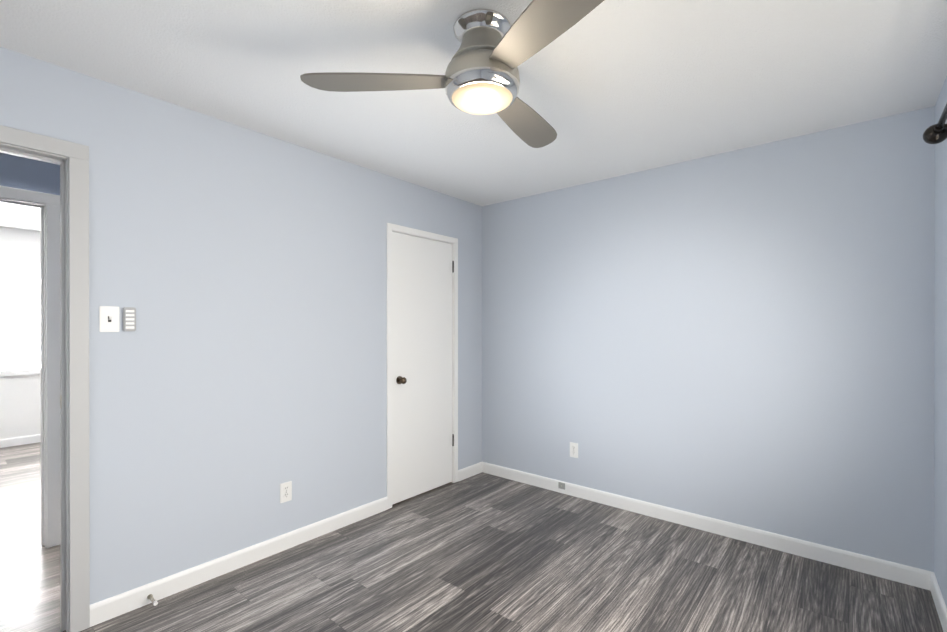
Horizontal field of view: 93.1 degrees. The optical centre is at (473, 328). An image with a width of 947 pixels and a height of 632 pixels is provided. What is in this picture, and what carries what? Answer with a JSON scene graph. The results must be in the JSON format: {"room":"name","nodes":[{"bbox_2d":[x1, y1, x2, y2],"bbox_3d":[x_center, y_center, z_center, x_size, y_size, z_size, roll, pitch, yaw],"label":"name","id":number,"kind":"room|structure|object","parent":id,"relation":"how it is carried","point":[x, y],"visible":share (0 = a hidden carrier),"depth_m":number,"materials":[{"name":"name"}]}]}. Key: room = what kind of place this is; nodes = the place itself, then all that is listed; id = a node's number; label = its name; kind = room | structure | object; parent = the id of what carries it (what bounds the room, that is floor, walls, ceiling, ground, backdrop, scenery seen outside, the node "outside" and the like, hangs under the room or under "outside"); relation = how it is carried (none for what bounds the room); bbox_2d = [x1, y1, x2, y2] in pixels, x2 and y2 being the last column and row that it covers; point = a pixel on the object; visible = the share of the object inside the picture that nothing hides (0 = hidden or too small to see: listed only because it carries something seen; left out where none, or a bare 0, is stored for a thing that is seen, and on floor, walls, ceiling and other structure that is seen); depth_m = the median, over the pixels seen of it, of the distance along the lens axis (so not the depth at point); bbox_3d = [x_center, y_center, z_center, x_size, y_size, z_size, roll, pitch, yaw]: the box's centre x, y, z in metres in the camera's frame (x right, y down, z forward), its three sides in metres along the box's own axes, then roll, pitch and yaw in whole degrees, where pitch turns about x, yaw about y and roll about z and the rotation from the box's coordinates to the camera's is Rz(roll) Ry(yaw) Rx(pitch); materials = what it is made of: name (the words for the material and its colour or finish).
{"room":"empty bedroom","nodes":[
{"label":"empty bedroom","id":0,"kind":"room"},
{"bbox_2d":[0,227,40,438],"bbox_3d":[-5.607,0.096,4.588,0.120,2.440,5.200,0,0,40],"label":"wall","id":1,"kind":"structure","parent":0,"point":[20,405],"depth_m":5.07,"materials":[{"name":"white paint"}]},
{"bbox_2d":[0,256,40,375],"bbox_3d":[-4.908,-0.136,5.308,0.030,1.320,1.420,0,0,40],"label":"window","id":2,"kind":"structure","parent":1,"relation":"in","point":[20,335],"depth_m":5.06,"materials":[{"name":"white glass"}]},
{"bbox_2d":[0,434,40,447],"bbox_3d":[-5.555,1.270,4.547,0.014,0.092,4.960,0,0,40],"label":"baseboard","id":3,"kind":"structure","parent":1,"relation":"attached to","point":[16,441],"depth_m":5.06,"materials":[{"name":"white wood"}]},
{"bbox_2d":[0,153,59,194],"bbox_3d":[-2.073,0.098,3.391,0.120,2.440,4.130,0,0,40],"label":"wall","id":4,"kind":"structure","parent":0,"point":[18,172],"depth_m":2.64,"materials":[{"name":"blue paint"}]},
{"bbox_2d":[0,186,60,547],"bbox_3d":[-2.881,0.254,2.423,0.156,2.130,0.948,0,0,40],"label":"door frame","id":5,"kind":"structure","parent":4,"relation":"attached to","point":[47,205],"depth_m":2.71,"materials":[{"name":"white wood"}]},
{"bbox_2d":[0,47,481,604],"bbox_3d":[-1.213,0.099,2.674,0.120,2.440,4.130,0,0,40],"label":"wall","id":6,"kind":"structure","parent":0,"point":[238,375],"depth_m":2.42,"materials":[{"name":"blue paint"}]},
{"bbox_2d":[0,125,89,631],"bbox_3d":[-2.059,0.259,1.661,0.156,2.124,0.954,0,0,40],"label":"door frame","id":7,"kind":"structure","parent":6,"relation":"attached to","point":[71,159],"depth_m":1.95,"materials":[{"name":"grey wood"}]},
{"bbox_2d":[99,306,118,331],"bbox_3d":[-1.652,-0.043,2.037,0.022,0.116,0.072,0,0,40],"label":"light switch","id":8,"kind":"object","parent":6,"relation":"attached to","point":[108,318],"visible":1,"depth_m":2.04,"materials":[{"name":"white plastic"}]},
{"bbox_2d":[123,307,135,330],"bbox_3d":[-1.606,-0.043,2.094,0.018,0.112,0.048,0,0,40],"label":"switch","id":9,"kind":"object","parent":6,"relation":"attached to","point":[129,318],"visible":1,"depth_m":2.09,"materials":[{"name":"grey plastic"}]},
{"bbox_2d":[90,496,387,626],"bbox_3d":[-1.165,1.273,2.628,0.014,0.092,1.673,0,0,40],"label":"baseboard","id":10,"kind":"structure","parent":6,"relation":"attached to","point":[117,605],"depth_m":2.40,"materials":[{"name":"white wood"}]},
{"bbox_2d":[147,594,157,605],"bbox_3d":[-1.519,1.286,2.123,0.090,0.021,0.022,0,0,40],"label":"spring door stop","id":11,"kind":"object","parent":10,"relation":"attached to","point":[153,600],"visible":1,"depth_m":2.12,"materials":[{"name":"silver metal"}]},
{"bbox_2d":[280,481,291,502],"bbox_3d":[-1.122,0.979,2.684,0.009,0.116,0.072,0,0,40],"label":"outlet","id":12,"kind":"object","parent":6,"relation":"attached to","point":[285,491],"visible":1,"depth_m":2.68,"materials":[{"name":"white plastic"}]},
{"bbox_2d":[387,223,457,508],"bbox_3d":[-0.431,0.272,3.604,0.136,2.090,0.770,0,0,40],"label":"door frame","id":13,"kind":"structure","parent":6,"relation":"attached to","point":[391,228],"depth_m":3.52,"materials":[{"name":"white wood"}]},
{"bbox_2d":[392,232,453,504],"bbox_3d":[-0.377,0.293,3.564,0.104,2.025,0.672,0,0,40],"label":"closet door","id":14,"kind":"structure","parent":6,"relation":"in","point":[422,435],"depth_m":3.55,"materials":[{"name":"white paint"}]},
{"bbox_2d":[458,462,481,481],"bbox_3d":[-0.032,1.271,3.986,0.014,0.092,0.325,0,0,40],"label":"baseboard","id":15,"kind":"structure","parent":6,"relation":"attached to","point":[464,473],"depth_m":3.97,"materials":[{"name":"white wood"}]},
{"bbox_2d":[0,442,942,631],"bbox_3d":[-2.414,1.349,2.454,7.760,0.060,6.010,0,0,40],"label":"floor","id":16,"kind":"structure","parent":0,"point":[482,552],"depth_m":2.35,"materials":[{"name":"grey laminate"}]},
{"bbox_2d":[0,0,946,230],"bbox_3d":[-2.414,-1.151,2.450,7.760,0.060,6.010,0,0,40],"label":"ceiling","id":17,"kind":"structure","parent":0,"point":[611,88],"depth_m":1.95,"materials":[{"name":"white paint"}]},
{"bbox_2d":[300,0,603,147],"bbox_3d":[0.138,-0.975,1.715,1.164,0.288,1.116,0,0,40],"label":"ceiling fan","id":18,"kind":"object","parent":17,"relation":"attached to","point":[492,53],"visible":1,"depth_m":1.60,"materials":[{"name":"silver metal"}]},
{"bbox_2d":[482,106,934,571],"bbox_3d":[0.809,0.097,3.598,4.280,2.440,0.120,0,0,40],"label":"wall","id":19,"kind":"structure","parent":0,"point":[744,336],"depth_m":2.80,"materials":[{"name":"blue paint"}]},
{"bbox_2d":[570,442,577,457],"bbox_3d":[0.790,0.958,3.531,0.072,0.116,0.009,0,0,40],"label":"outlet","id":20,"kind":"object","parent":19,"relation":"attached to","point":[574,450],"visible":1,"depth_m":3.53,"materials":[{"name":"white plastic"}]},
{"bbox_2d":[482,462,925,588],"bbox_3d":[1.180,1.272,3.203,2.880,0.092,0.014,0,0,40],"label":"baseboard","id":21,"kind":"structure","parent":19,"relation":"attached to","point":[889,570],"depth_m":2.81,"materials":[{"name":"white wood"}]},
{"bbox_2d":[558,482,564,489],"bbox_3d":[0.702,1.257,3.582,0.060,0.050,0.016,0,0,40],"label":"outlet","id":22,"kind":"object","parent":21,"relation":"attached to","point":[561,485],"visible":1,"depth_m":3.59,"materials":[{"name":"grey plastic"}]},
{"bbox_2d":[934,76,946,606],"bbox_3d":[1.121,0.102,0.726,0.120,2.440,4.130,0,0,40],"label":"wall","id":23,"kind":"structure","parent":0,"point":[940,438],"depth_m":2.10,"materials":[{"name":"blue paint"}]},
{"bbox_2d":[923,103,946,143],"bbox_3d":[1.139,-0.758,0.925,0.109,0.076,2.190,0,0,40],"label":"curtain rod","id":24,"kind":"object","parent":23,"relation":"attached to","point":[935,133],"visible":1,"depth_m":1.72,"materials":[{"name":"black metal"}]},
{"bbox_2d":[926,570,946,631],"bbox_3d":[1.070,1.276,0.771,0.014,0.092,3.890,0,0,40],"label":"baseboard","id":25,"kind":"structure","parent":23,"relation":"attached to","point":[932,585],"depth_m":2.10,"materials":[{"name":"white wood"}]}
]}

